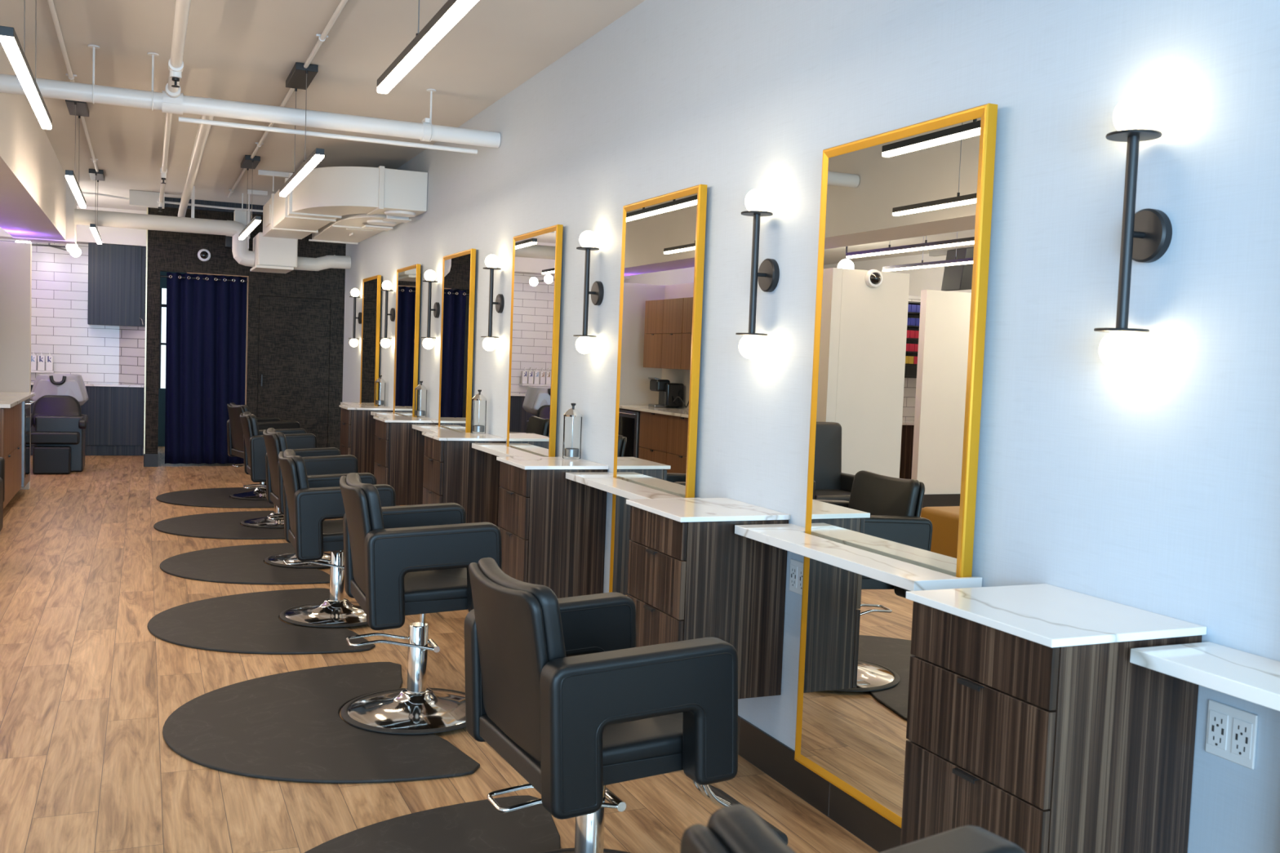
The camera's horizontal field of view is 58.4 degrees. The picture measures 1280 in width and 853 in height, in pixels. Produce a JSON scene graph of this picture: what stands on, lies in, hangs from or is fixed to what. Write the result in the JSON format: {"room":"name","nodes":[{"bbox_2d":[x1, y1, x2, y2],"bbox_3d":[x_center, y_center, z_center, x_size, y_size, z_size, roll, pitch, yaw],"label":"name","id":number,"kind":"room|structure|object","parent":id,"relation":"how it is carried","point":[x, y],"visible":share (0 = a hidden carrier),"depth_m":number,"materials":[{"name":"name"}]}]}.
{"room":"salon","nodes":[
{"label":"salon","id":0,"kind":"room"},
{"bbox_2d":[0,240,31,489],"bbox_3d":[-6.077,-0.568,10.712,0.670,2.320,0.110,1,4,-23],"label":"wall","id":1,"kind":"structure","parent":0,"point":[15,258],"depth_m":10.72,"materials":[{"name":"beige paint"}]},
{"bbox_2d":[0,40,66,239],"bbox_3d":[-2.809,-1.643,4.095,0.470,0.635,15.950,1,4,-23],"label":"wall","id":2,"kind":"structure","parent":0,"point":[33,180],"depth_m":8.31,"materials":[{"name":"white paint"}]},
{"bbox_2d":[12,179,76,244],"bbox_3d":[-6.004,-2.196,11.572,0.550,0.645,0.350,1,4,-23],"label":"wall","id":3,"kind":"structure","parent":0,"point":[71,202],"depth_m":11.51,"materials":[{"name":"white paint"}]},
{"bbox_2d":[0,238,119,383],"bbox_3d":[-7.673,-1.020,14.165,2.280,2.700,0.120,1,4,-23],"label":"wall","id":4,"kind":"structure","parent":0,"point":[60,326],"depth_m":14.30,"materials":[{"name":"white tile"}]},
{"bbox_2d":[87,242,146,326],"bbox_3d":[-6.535,-1.760,14.320,0.646,0.995,0.394,1,4,-23],"label":"upper cabinet","id":5,"kind":"object","parent":4,"relation":"attached to","point":[116,273],"visible":0.97,"depth_m":14.18,"materials":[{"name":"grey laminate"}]},
{"bbox_2d":[0,205,146,246],"bbox_3d":[-7.412,-2.495,13.971,2.570,0.435,0.480,1,4,-23],"label":"wall","id":6,"kind":"structure","parent":0,"point":[108,235],"depth_m":14.11,"materials":[{"name":"white paint"}]},
{"bbox_2d":[119,252,146,455],"bbox_3d":[-6.438,-0.995,14.527,0.305,2.700,0.400,1,4,-23],"label":"tiled wall","id":7,"kind":"structure","parent":0,"point":[131,339],"depth_m":14.48,"materials":[{"name":"white tile"}]},
{"bbox_2d":[157,271,246,446],"bbox_3d":[-5.333,-1.239,16.342,2.900,3.060,0.120,1,4,-23],"label":"wall","id":8,"kind":"structure","parent":0,"point":[162,392],"depth_m":15.81,"materials":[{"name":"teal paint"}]},
{"bbox_2d":[145,207,346,453],"bbox_3d":[-4.289,-1.050,13.776,3.022,3.060,0.140,1,4,-23],"label":"wall","id":9,"kind":"structure","parent":0,"point":[167,251],"depth_m":13.51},
{"bbox_2d":[143,207,147,453],"bbox_3d":[-5.654,-1.100,13.111,0.014,2.835,0.028,1,4,-23],"label":"trim","id":10,"kind":"structure","parent":9,"relation":"attached to","point":[147,207],"depth_m":13.11,"materials":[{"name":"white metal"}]},
{"bbox_2d":[160,275,247,282],"bbox_3d":[-5.077,-1.723,13.367,0.958,0.021,0.022,1,4,-23],"label":"curtain rod","id":11,"kind":"object","parent":9,"relation":"attached to","point":[161,276],"visible":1,"depth_m":13.36,"materials":[{"name":"black metal"}]},
{"bbox_2d":[164,271,246,463],"bbox_3d":[-5.091,-0.669,13.439,0.877,2.219,0.087,1,4,-23],"label":"curtain","id":12,"kind":"object","parent":11,"relation":"hanging from","point":[206,330],"visible":0.95,"depth_m":13.42,"materials":[{"name":"blue fabric"}]},
{"bbox_2d":[186,272,248,465],"bbox_3d":[-4.993,-0.657,13.500,0.675,2.255,0.136,1,4,-23],"label":"trim","id":13,"kind":"structure","parent":9,"relation":"attached to","point":[246,277],"depth_m":13.56,"materials":[{"name":"brown wood"}]},
{"bbox_2d":[257,295,330,448],"bbox_3d":[-4.183,-0.535,13.831,0.820,2.026,0.114,1,4,-23],"label":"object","id":14,"kind":"structure","parent":9,"relation":"in","point":[294,350],"depth_m":13.79,"materials":[{"name":"black"}]},
{"bbox_2d":[0,0,644,210],"bbox_3d":[-4.128,-2.172,5.805,9.100,0.120,20.600,1,4,-23],"label":"ceiling","id":15,"kind":"structure","parent":0,"point":[241,51],"depth_m":6.62,"materials":[{"name":"paint"}]},
{"bbox_2d":[0,0,52,129],"bbox_3d":[-2.468,-1.667,4.639,0.124,0.622,1.750,1,4,-23],"label":"linear pendant","id":16,"kind":"object","parent":15,"relation":"hanging from","point":[9,39],"visible":1,"depth_m":4.41,"materials":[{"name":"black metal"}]},
{"bbox_2d":[47,0,98,172],"bbox_3d":[-2.170,-1.913,3.985,0.060,0.034,15.080,1,4,-23],"label":"conduit","id":17,"kind":"object","parent":15,"relation":"attached to","point":[71,77],"visible":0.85,"depth_m":6.54,"materials":[{"name":"white metal"}]},
{"bbox_2d":[65,99,88,208],"bbox_3d":[-3.875,-1.910,7.889,0.124,0.622,1.750,1,4,-23],"label":"linear pendant","id":18,"kind":"object","parent":15,"relation":"hanging from","point":[79,108],"visible":0.94,"depth_m":7.79,"materials":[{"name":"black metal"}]},
{"bbox_2d":[65,174,85,208],"bbox_3d":[-3.887,-1.610,7.907,0.043,0.020,1.744,1,4,-23],"label":"diffuser","id":19,"kind":"object","parent":18,"relation":"attached to","point":[72,180],"depth_m":7.72,"materials":[{"name":"beige plastic"}]},
{"bbox_2d":[88,168,104,244],"bbox_3d":[-5.287,-2.154,11.149,0.124,0.622,1.750,1,4,-23],"label":"linear pendant","id":20,"kind":"object","parent":15,"relation":"hanging from","point":[100,175],"visible":1,"depth_m":10.97,"materials":[{"name":"black metal"}]},
{"bbox_2d":[128,190,164,208],"bbox_3d":[-5.345,-2.463,12.422,0.350,0.158,0.120,1,4,-23],"label":"junction box","id":21,"kind":"object","parent":15,"relation":"attached to","point":[136,197],"visible":1,"depth_m":12.36,"materials":[{"name":"white paint"}]},
{"bbox_2d":[74,186,254,266],"bbox_3d":[-4.837,-2.087,11.730,1.709,0.790,0.164,1,4,-23],"label":"duct","id":22,"kind":"object","parent":15,"relation":"hanging from","point":[242,254],"visible":0.95,"depth_m":11.71,"materials":[{"name":"white metal"}]},
{"bbox_2d":[177,97,213,217],"bbox_3d":[-3.785,-2.114,9.673,0.086,0.136,6.102,1,4,-23],"label":"drain pipe","id":23,"kind":"object","parent":15,"relation":"hanging from","point":[203,130],"visible":0.64,"depth_m":8.84,"materials":[{"name":"white metal"}]},
{"bbox_2d":[164,196,263,215],"bbox_3d":[-4.141,-2.501,13.355,2.920,0.105,0.080,1,4,-23],"label":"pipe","id":24,"kind":"structure","parent":15,"relation":"attached to","point":[167,199],"depth_m":13.02,"materials":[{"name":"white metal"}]},
{"bbox_2d":[0,44,500,147],"bbox_3d":[-2.163,-1.928,6.696,2.771,0.319,0.240,1,4,-23],"label":"pipe","id":25,"kind":"object","parent":15,"relation":"hanging from","point":[166,101],"visible":0.99,"depth_m":6.61,"materials":[{"name":"white metal"}]},
{"bbox_2d":[157,0,191,211],"bbox_3d":[-1.758,-1.701,4.436,0.072,0.140,15.550,1,4,-23],"label":"pipe","id":26,"kind":"object","parent":25,"relation":"attached to","point":[175,64],"visible":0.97,"depth_m":5.78,"materials":[{"name":"white metal"}]},
{"bbox_2d":[178,116,477,154],"bbox_3d":[-1.844,-1.757,6.935,1.760,0.028,0.028,1,4,-23],"label":"pipe","id":27,"kind":"object","parent":25,"relation":"attached to","point":[184,119],"visible":1,"depth_m":6.90,"materials":[{"name":"white metal"}]},
{"bbox_2d":[239,155,261,239],"bbox_3d":[-3.412,-2.017,10.015,0.124,0.622,1.750,1,4,-23],"label":"linear pendant","id":28,"kind":"object","parent":15,"relation":"hanging from","point":[247,162],"visible":1,"depth_m":9.85,"materials":[{"name":"black metal"}]},
{"bbox_2d":[239,219,261,239],"bbox_3d":[-3.423,-1.716,10.033,0.043,0.020,1.744,1,4,-23],"label":"diffuser","id":29,"kind":"object","parent":28,"relation":"attached to","point":[253,224],"depth_m":9.89,"materials":[{"name":"beige plastic"}]},
{"bbox_2d":[227,0,347,198],"bbox_3d":[-1.253,-1.939,5.020,0.060,0.034,16.250,1,4,-23],"label":"conduit","id":30,"kind":"object","parent":15,"relation":"attached to","point":[323,36],"visible":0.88,"depth_m":6.27,"materials":[{"name":"white metal"}]},
{"bbox_2d":[279,62,324,196],"bbox_3d":[-2.009,-1.774,6.775,0.124,0.622,1.750,1,4,-23],"label":"linear pendant","id":31,"kind":"object","parent":15,"relation":"hanging from","point":[300,77],"visible":0.99,"depth_m":6.63,"materials":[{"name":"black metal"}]},
{"bbox_2d":[279,154,324,196],"bbox_3d":[-2.020,-1.474,6.792,0.043,0.020,1.744,1,4,-23],"label":"diffuser","id":32,"kind":"object","parent":31,"relation":"attached to","point":[313,160],"depth_m":6.62,"materials":[{"name":"beige plastic"}]},
{"bbox_2d":[377,0,479,93],"bbox_3d":[-0.637,-1.537,3.607,0.124,0.622,1.750,1,4,-23],"label":"linear pendant","id":33,"kind":"object","parent":15,"relation":"hanging from","point":[452,11],"visible":1,"depth_m":3.71,"materials":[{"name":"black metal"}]},
{"bbox_2d":[0,446,879,852],"bbox_3d":[-4.248,0.991,5.990,9.100,0.100,20.600,1,4,-23],"label":"floor","id":34,"kind":"structure","parent":0,"point":[88,694],"depth_m":4.38,"materials":[{"name":"brown wood"}]},
{"bbox_2d":[0,402,22,508],"bbox_3d":[-5.455,0.249,9.404,0.577,0.889,1.450,1,4,-23],"label":"base cabinet","id":35,"kind":"object","parent":34,"relation":"on","point":[11,419],"visible":0.68,"depth_m":9.39,"materials":[{"name":"brown wood"}]},
{"bbox_2d":[0,391,35,408],"bbox_3d":[-5.560,-0.235,9.698,0.613,0.030,2.198,1,4,-23],"label":"countertop","id":36,"kind":"structure","parent":35,"relation":"on","point":[7,399],"depth_m":9.78,"materials":[{"name":"white stone"}]},
{"bbox_2d":[21,398,35,487],"bbox_3d":[-5.838,0.181,10.358,0.622,0.884,0.570,1,4,-23],"label":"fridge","id":37,"kind":"object","parent":34,"relation":"on","point":[25,468],"visible":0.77,"depth_m":10.29,"materials":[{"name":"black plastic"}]},
{"bbox_2d":[30,373,88,474],"bbox_3d":[-6.386,-0.045,12.565,0.599,1.039,1.075,1,4,-23],"label":"chair","id":38,"kind":"object","parent":34,"relation":"on","point":[59,434],"visible":0.9,"depth_m":12.37,"materials":[{"name":"black leather"}]},
{"bbox_2d":[31,373,88,405],"bbox_3d":[-6.468,-0.399,12.766,0.584,0.364,0.593,1,4,-23],"label":"basin","id":39,"kind":"object","parent":38,"relation":"in","point":[71,387],"depth_m":12.53,"materials":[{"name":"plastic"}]},
{"bbox_2d":[30,382,143,455],"bbox_3d":[-7.300,-0.098,14.132,2.160,0.885,0.357,1,4,-23],"label":"base cabinet","id":40,"kind":"object","parent":34,"relation":"on","point":[114,411],"visible":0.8,"depth_m":14.28,"materials":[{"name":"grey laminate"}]},
{"bbox_2d":[31,382,143,387],"bbox_3d":[-7.283,-0.527,14.107,2.160,0.024,0.357,1,4,-23],"label":"countertop","id":41,"kind":"structure","parent":40,"relation":"on","point":[32,383],"depth_m":14.26,"materials":[{"name":"white stone"}]},
{"bbox_2d":[155,487,274,507],"bbox_3d":[-3.986,0.666,10.746,1.019,0.012,1.490,1,4,-23],"label":"floor mat","id":42,"kind":"object","parent":34,"relation":"on","point":[210,497],"visible":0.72,"depth_m":10.55,"materials":[{"name":"black rubber"}]},
{"bbox_2d":[153,511,284,539],"bbox_3d":[-3.324,0.785,9.134,1.019,0.012,1.490,1,4,-23],"label":"floor mat","id":43,"kind":"object","parent":34,"relation":"on","point":[226,525],"visible":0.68,"depth_m":8.95,"materials":[{"name":"black rubber"}]},
{"bbox_2d":[160,542,329,584],"bbox_3d":[-2.617,0.904,7.559,1.019,0.012,1.490,1,4,-23],"label":"floor mat","id":44,"kind":"object","parent":34,"relation":"on","point":[239,564],"visible":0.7,"depth_m":7.36,"materials":[{"name":"black rubber"}]},
{"bbox_2d":[146,587,375,654],"bbox_3d":[-2.025,1.017,6.000,1.019,0.012,1.490,1,4,-23],"label":"floor mat","id":45,"kind":"object","parent":34,"relation":"on","point":[250,623],"visible":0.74,"depth_m":5.81,"materials":[{"name":"black rubber"}]},
{"bbox_2d":[226,402,300,500],"bbox_3d":[-3.494,0.225,10.948,0.828,0.880,0.661,0,4,-35],"label":"chair","id":46,"kind":"object","parent":34,"relation":"on","point":[234,428],"visible":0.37,"depth_m":10.72,"materials":[{"name":"black leather"}]},
{"bbox_2d":[240,411,316,528],"bbox_3d":[-2.822,0.339,9.318,0.828,0.892,0.661,1,4,-24],"label":"chair","id":47,"kind":"object","parent":34,"relation":"on","point":[254,445],"visible":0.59,"depth_m":9.01,"materials":[{"name":"black leather"}]},
{"bbox_2d":[243,411,259,435],"bbox_3d":[-3.108,0.087,9.174,0.134,0.394,0.464,1,4,-24],"label":"cushion","id":48,"kind":"object","parent":47,"relation":"on","point":[251,428],"depth_m":8.96,"materials":[{"name":"black leather"}]},
{"bbox_2d":[262,427,358,568],"bbox_3d":[-2.117,0.465,7.747,0.828,0.880,0.661,1,4,-26],"label":"chair","id":49,"kind":"object","parent":34,"relation":"on","point":[325,460],"visible":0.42,"depth_m":7.47,"materials":[{"name":"black leather"}]},
{"bbox_2d":[266,427,288,451],"bbox_3d":[-2.399,0.220,7.594,0.134,0.394,0.464,1,4,-26],"label":"cushion","id":50,"kind":"object","parent":49,"relation":"on","point":[276,442],"depth_m":7.38,"materials":[{"name":"black leather"}]},
{"bbox_2d":[162,662,479,783],"bbox_3d":[-1.296,1.137,4.434,1.019,0.012,1.490,1,4,-23],"label":"floor mat","id":51,"kind":"object","parent":34,"relation":"on","point":[289,726],"visible":0.92,"depth_m":4.23,"materials":[{"name":"black rubber"}]},
{"bbox_2d":[278,448,395,627],"bbox_3d":[-1.523,0.578,6.183,0.828,0.880,0.661,1,4,-23],"label":"chair","id":52,"kind":"object","parent":34,"relation":"on","point":[308,500],"visible":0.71,"depth_m":5.92,"materials":[{"name":"black leather"}]},
{"bbox_2d":[283,448,309,488],"bbox_3d":[-1.812,0.332,6.044,0.134,0.394,0.464,1,4,-23],"label":"cushion","id":53,"kind":"object","parent":52,"relation":"on","point":[295,473],"depth_m":5.83,"materials":[{"name":"black leather"}]},
{"bbox_2d":[322,519,343,542],"bbox_3d":[-1.603,0.562,6.148,0.473,0.092,0.474,1,4,-23],"label":"seat cushion","id":54,"kind":"object","parent":52,"relation":"on","point":[333,531],"depth_m":5.95,"materials":[{"name":"black leather"}]},
{"bbox_2d":[339,472,502,734],"bbox_3d":[-0.781,0.671,4.587,0.828,0.936,0.661,1,4,-22],"label":"chair","id":55,"kind":"object","parent":34,"relation":"on","point":[400,562],"visible":0.88,"depth_m":4.34,"materials":[{"name":"black leather"}]},
{"bbox_2d":[346,472,384,530],"bbox_3d":[-1.069,0.397,4.449,0.134,0.394,0.464,1,4,-22],"label":"backrest","id":56,"kind":"object","parent":55,"relation":"on","point":[363,505],"depth_m":4.24,"materials":[{"name":"black leather"}]},
{"bbox_2d":[404,567,466,602],"bbox_3d":[-0.860,0.626,4.551,0.473,0.092,0.474,1,4,-22],"label":"seat cushion","id":57,"kind":"object","parent":55,"relation":"on","point":[446,585],"depth_m":4.37,"materials":[{"name":"black leather"}]},
{"bbox_2d":[304,795,560,852],"bbox_3d":[-0.503,1.257,2.893,1.019,0.012,1.490,1,4,-23],"label":"floor mat","id":58,"kind":"object","parent":34,"relation":"on","point":[477,826],"visible":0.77,"depth_m":3.43,"materials":[{"name":"black rubber"}]},
{"bbox_2d":[463,557,787,852],"bbox_3d":[-0.032,0.811,3.070,0.828,0.890,0.661,0,4,-27],"label":"chair","id":59,"kind":"object","parent":58,"relation":"on","point":[562,690],"visible":0.94,"depth_m":2.80,"materials":[{"name":"black leather"}]},
{"bbox_2d":[477,557,566,662],"bbox_3d":[-0.311,0.561,2.911,0.134,0.394,0.464,0,4,-27],"label":"cushion","id":60,"kind":"object","parent":59,"relation":"on","point":[523,624],"depth_m":2.74,"materials":[{"name":"black leather"}]},
{"bbox_2d":[487,712,683,765],"bbox_3d":[-0.109,0.790,3.030,0.473,0.092,0.474,0,4,-27],"label":"seat cushion","id":61,"kind":"object","parent":59,"relation":"on","point":[657,740],"depth_m":2.86,"materials":[{"name":"black leather"}]},
{"bbox_2d":[680,804,1026,852],"bbox_3d":[0.462,0.875,1.084,0.828,1.032,0.661,0,4,-31],"label":"chair","id":62,"kind":"object","parent":34,"relation":"on","point":[737,828],"visible":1,"depth_m":1.03,"materials":[{"name":"black leather"}]},
{"bbox_2d":[706,804,795,852],"bbox_3d":[0.199,0.557,0.897,0.134,0.394,0.464,0,4,-31],"label":"cushion","id":63,"kind":"object","parent":62,"relation":"on","point":[737,828],"depth_m":1.00,"materials":[{"name":"black leather"}]},
{"bbox_2d":[342,0,1279,852],"bbox_3d":[-0.016,-0.396,5.370,0.140,3.060,16.300,1,4,-23],"label":"wall","id":64,"kind":"structure","parent":0,"point":[1152,485],"depth_m":2.96,"materials":[{"name":"paint"}]},
{"bbox_2d":[293,254,351,271],"bbox_3d":[-3.420,-1.762,12.325,0.596,0.186,0.147,1,4,-23],"label":"branch","id":65,"kind":"object","parent":64,"relation":"attached to","point":[326,262],"visible":0.9,"depth_m":12.28,"materials":[{"name":"white paint"}]},
{"bbox_2d":[249,165,427,273],"bbox_3d":[-3.102,-1.844,10.573,0.878,0.639,4.052,0,4,-33],"label":"air duct","id":66,"kind":"object","parent":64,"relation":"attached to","point":[325,195],"visible":0.98,"depth_m":9.12,"materials":[{"name":"white metal"}]},
{"bbox_2d":[348,288,361,346],"bbox_3d":[-2.924,-1.116,11.760,0.125,0.600,0.118,1,4,-23],"label":"wall sconce","id":67,"kind":"object","parent":64,"relation":"attached to","point":[353,342],"visible":1,"depth_m":11.74,"materials":[{"name":"black metal"}]},
{"bbox_2d":[308,213,401,244],"bbox_3d":[-2.685,-1.970,10.760,0.497,0.330,2.540,1,4,-23],"label":"duct","id":68,"kind":"object","parent":64,"relation":"attached to","point":[351,228],"visible":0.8,"depth_m":10.59,"materials":[{"name":"white metal"}]},
{"bbox_2d":[338,404,393,475],"bbox_3d":[-2.451,0.139,10.260,0.420,0.633,0.468,1,4,-23],"label":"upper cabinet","id":69,"kind":"object","parent":64,"relation":"attached to","point":[357,425],"visible":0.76,"depth_m":10.04,"materials":[{"name":"brown wood"}]},
{"bbox_2d":[338,404,393,410],"bbox_3d":[-2.439,-0.168,10.242,0.419,0.017,0.468,1,4,-23],"label":"countertop","id":70,"kind":"structure","parent":69,"relation":"on","point":[346,406],"depth_m":10.10,"materials":[{"name":"white stone"}]},
{"bbox_2d":[360,275,381,405],"bbox_3d":[-2.622,-0.444,11.136,0.053,2.005,0.790,1,4,-23],"label":"wall mirror","id":71,"kind":"object","parent":64,"relation":"attached to","point":[371,286],"visible":0.57,"depth_m":11.02,"materials":[{"name":"gold mirror"}]},
{"bbox_2d":[380,280,395,347],"bbox_3d":[-2.257,-1.001,10.220,0.125,0.600,0.118,1,4,-23],"label":"wall sconce","id":72,"kind":"object","parent":64,"relation":"attached to","point":[385,342],"visible":1,"depth_m":10.20,"materials":[{"name":"black metal"}]},
{"bbox_2d":[373,416,438,505],"bbox_3d":[-1.783,0.255,8.717,0.420,0.633,0.468,1,4,-23],"label":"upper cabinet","id":73,"kind":"object","parent":64,"relation":"attached to","point":[398,464],"visible":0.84,"depth_m":8.50,"materials":[{"name":"brown wood"}]},
{"bbox_2d":[373,416,438,422],"bbox_3d":[-1.771,-0.052,8.700,0.419,0.017,0.468,1,4,-23],"label":"countertop","id":74,"kind":"structure","parent":73,"relation":"on","point":[384,419],"depth_m":8.56,"materials":[{"name":"white stone"}]},
{"bbox_2d":[393,263,421,506],"bbox_3d":[-1.958,-0.329,9.602,0.053,2.005,0.790,1,4,-23],"label":"wall mirror","id":75,"kind":"object","parent":64,"relation":"attached to","point":[409,277],"visible":0.6,"depth_m":9.50,"materials":[{"name":"gold mirror"}]},
{"bbox_2d":[421,269,439,349],"bbox_3d":[-1.591,-0.885,8.680,0.125,0.600,0.118,1,4,-23],"label":"wall sconce","id":76,"kind":"object","parent":64,"relation":"attached to","point":[429,275],"visible":1,"depth_m":8.66,"materials":[{"name":"black metal"}]},
{"bbox_2d":[438,248,475,432],"bbox_3d":[-1.296,-0.214,8.074,0.053,2.005,0.790,1,4,-23],"label":"wall mirror","id":77,"kind":"object","parent":64,"relation":"attached to","point":[459,268],"visible":0.63,"depth_m":7.97,"materials":[{"name":"gold mirror"}]},
{"bbox_2d":[422,431,506,526],"bbox_3d":[-1.115,0.370,7.175,0.420,0.633,0.468,1,4,-23],"label":"drawer cabinet","id":78,"kind":"object","parent":64,"relation":"attached to","point":[464,475],"visible":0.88,"depth_m":6.98,"materials":[{"name":"brown wood"}]},
{"bbox_2d":[422,431,506,440],"bbox_3d":[-1.103,0.063,7.157,0.419,0.017,0.468,1,4,-23],"label":"countertop","id":79,"kind":"structure","parent":78,"relation":"on","point":[437,436],"depth_m":7.04,"materials":[{"name":"white stone"}]},
{"bbox_2d":[471,389,487,434],"bbox_3d":[-1.030,-0.096,7.335,0.096,0.281,0.096,1,4,-23],"label":"jar","id":80,"kind":"object","parent":79,"relation":"on","point":[478,428],"visible":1,"depth_m":7.32,"materials":[{"name":"clear glass"}]},
{"bbox_2d":[480,254,504,351],"bbox_3d":[-0.924,-0.770,7.140,0.125,0.600,0.118,1,4,-23],"label":"wall sconce","id":81,"kind":"object","parent":64,"relation":"attached to","point":[491,261],"visible":1,"depth_m":7.12,"materials":[{"name":"black metal"}]},
{"bbox_2d":[471,443,542,457],"bbox_3d":[-0.725,0.154,6.531,0.220,0.038,0.975,1,4,-23],"label":"shelf","id":82,"kind":"object","parent":64,"relation":"attached to","point":[500,450],"visible":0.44,"depth_m":6.53,"materials":[{"name":"white stone"}]},
{"bbox_2d":[506,224,563,457],"bbox_3d":[-0.609,-0.096,6.485,0.053,2.005,0.790,1,4,-23],"label":"wall mirror","id":83,"kind":"object","parent":64,"relation":"attached to","point":[536,268],"visible":0.63,"depth_m":6.39,"materials":[{"name":"gold mirror"}]},
{"bbox_2d":[496,457,608,598],"bbox_3d":[-0.447,0.486,5.632,0.420,0.633,0.468,1,4,-23],"label":"cabinet","id":84,"kind":"object","parent":64,"relation":"attached to","point":[552,526],"visible":0.78,"depth_m":5.44,"materials":[{"name":"brown wood"}]},
{"bbox_2d":[496,457,608,469],"bbox_3d":[-0.435,0.178,5.614,0.419,0.017,0.468,1,4,-23],"label":"countertop","id":85,"kind":"structure","parent":84,"relation":"on","point":[524,463],"depth_m":5.51,"materials":[{"name":"white stone"}]},
{"bbox_2d":[562,403,582,459],"bbox_3d":[-0.340,0.021,5.774,0.096,0.281,0.096,1,4,-23],"label":"jar","id":86,"kind":"object","parent":85,"relation":"on","point":[572,412],"visible":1,"depth_m":5.76,"materials":[{"name":"clear glass"}]},
{"bbox_2d":[573,230,604,354],"bbox_3d":[-0.257,-0.655,5.601,0.125,0.600,0.118,1,4,-23],"label":"wall sconce","id":87,"kind":"object","parent":64,"relation":"attached to","point":[588,239],"visible":1,"depth_m":5.58,"materials":[{"name":"black metal"}]},
{"bbox_2d":[565,471,696,499],"bbox_3d":[-0.054,0.270,4.982,0.220,0.038,0.988,1,4,-23],"label":"shelf","id":88,"kind":"object","parent":64,"relation":"attached to","point":[603,481],"visible":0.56,"depth_m":4.92,"materials":[{"name":"white stone"}]},
{"bbox_2d":[395,505,901,852],"bbox_3d":[-0.179,1.052,5.517,0.010,0.140,16.100,1,4,-23],"label":"baseboard","id":89,"kind":"structure","parent":64,"relation":"attached to","point":[771,756],"depth_m":3.77,"materials":[{"name":"black plastic"}]},
{"bbox_2d":[608,184,706,595],"bbox_3d":[0.065,0.021,4.931,0.053,2.005,0.790,1,4,-23],"label":"wall mirror","id":90,"kind":"object","parent":64,"relation":"attached to","point":[664,236],"visible":0.63,"depth_m":4.86,"materials":[{"name":"gold mirror"}]},
{"bbox_2d":[626,497,791,698],"bbox_3d":[0.221,0.601,4.090,0.420,0.633,0.468,1,4,-23],"label":"cabinet","id":91,"kind":"object","parent":64,"relation":"attached to","point":[690,575],"visible":0.85,"depth_m":3.92,"materials":[{"name":"brown wood"}]},
{"bbox_2d":[626,497,791,522],"bbox_3d":[0.233,0.294,4.072,0.419,0.017,0.468,1,4,-23],"label":"countertop","id":92,"kind":"structure","parent":91,"relation":"on","point":[698,509],"depth_m":3.99,"materials":[{"name":"white stone"}]},
{"bbox_2d":[735,188,779,359],"bbox_3d":[0.410,-0.540,4.061,0.125,0.600,0.118,1,4,-23],"label":"wall sconce","id":93,"kind":"object","parent":64,"relation":"attached to","point":[751,346],"visible":1,"depth_m":4.04,"materials":[{"name":"black metal"}]},
{"bbox_2d":[789,558,803,595],"bbox_3d":[0.538,0.512,3.881,0.010,0.111,0.114,1,4,-23],"label":"wall socket","id":94,"kind":"object","parent":64,"relation":"attached to","point":[796,577],"visible":0.76,"depth_m":3.89,"materials":[{"name":"white plastic"}]},
{"bbox_2d":[734,524,982,591],"bbox_3d":[0.613,0.385,3.443,0.220,0.038,0.980,1,4,-23],"label":"shelf","id":95,"kind":"object","parent":64,"relation":"attached to","point":[793,538],"visible":0.84,"depth_m":3.28,"materials":[{"name":"white stone"}]},
{"bbox_2d":[794,102,997,828],"bbox_3d":[0.730,0.136,3.395,0.053,2.005,0.790,1,4,-23],"label":"wall mirror","id":96,"kind":"object","parent":64,"relation":"attached to","point":[905,213],"visible":0.91,"depth_m":3.35,"materials":[{"name":"gold mirror"}]},
{"bbox_2d":[900,583,1206,852],"bbox_3d":[0.889,0.717,2.547,0.420,0.633,0.468,1,4,-23],"label":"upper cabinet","id":97,"kind":"object","parent":64,"relation":"attached to","point":[1031,722],"visible":0.99,"depth_m":2.38,"materials":[{"name":"brown wood"}]},
{"bbox_2d":[905,583,1206,648],"bbox_3d":[0.901,0.409,2.529,0.419,0.017,0.468,1,4,-23],"label":"countertop","id":98,"kind":"structure","parent":97,"relation":"on","point":[1046,615],"depth_m":2.46,"materials":[{"name":"white stone"}]},
{"bbox_2d":[1093,94,1172,369],"bbox_3d":[1.077,-0.424,2.521,0.125,0.600,0.118,1,4,-23],"label":"wall sconce","id":99,"kind":"object","parent":64,"relation":"attached to","point":[1146,233],"visible":1,"depth_m":2.50,"materials":[{"name":"black metal"}]},
{"bbox_2d":[1129,641,1279,711],"bbox_3d":[1.293,0.502,1.871,0.220,0.038,1.045,1,4,-23],"label":"shelf","id":100,"kind":"object","parent":64,"relation":"attached to","point":[1254,678],"visible":1,"depth_m":2.19,"materials":[{"name":"white stone"}]},
{"bbox_2d":[1204,699,1257,769],"bbox_3d":[1.206,0.628,2.339,0.010,0.111,0.114,1,4,-23],"label":"wall socket","id":101,"kind":"object","parent":64,"relation":"attached to","point":[1231,731],"visible":1,"depth_m":2.33,"materials":[{"name":"white plastic"}]},
{"bbox_2d":[1207,709,1228,750],"bbox_3d":[1.192,0.626,2.363,0.003,0.073,0.044,1,4,-23],"label":"outlet","id":102,"kind":"object","parent":101,"relation":"attached to","point":[1217,719],"depth_m":2.36,"materials":[{"name":"grey plastic"}]},
{"bbox_2d":[1231,717,1253,759],"bbox_3d":[1.214,0.629,2.312,0.003,0.073,0.044,1,4,-23],"label":"outlet","id":103,"kind":"object","parent":101,"relation":"attached to","point":[1242,728],"depth_m":2.31,"materials":[{"name":"grey plastic"}]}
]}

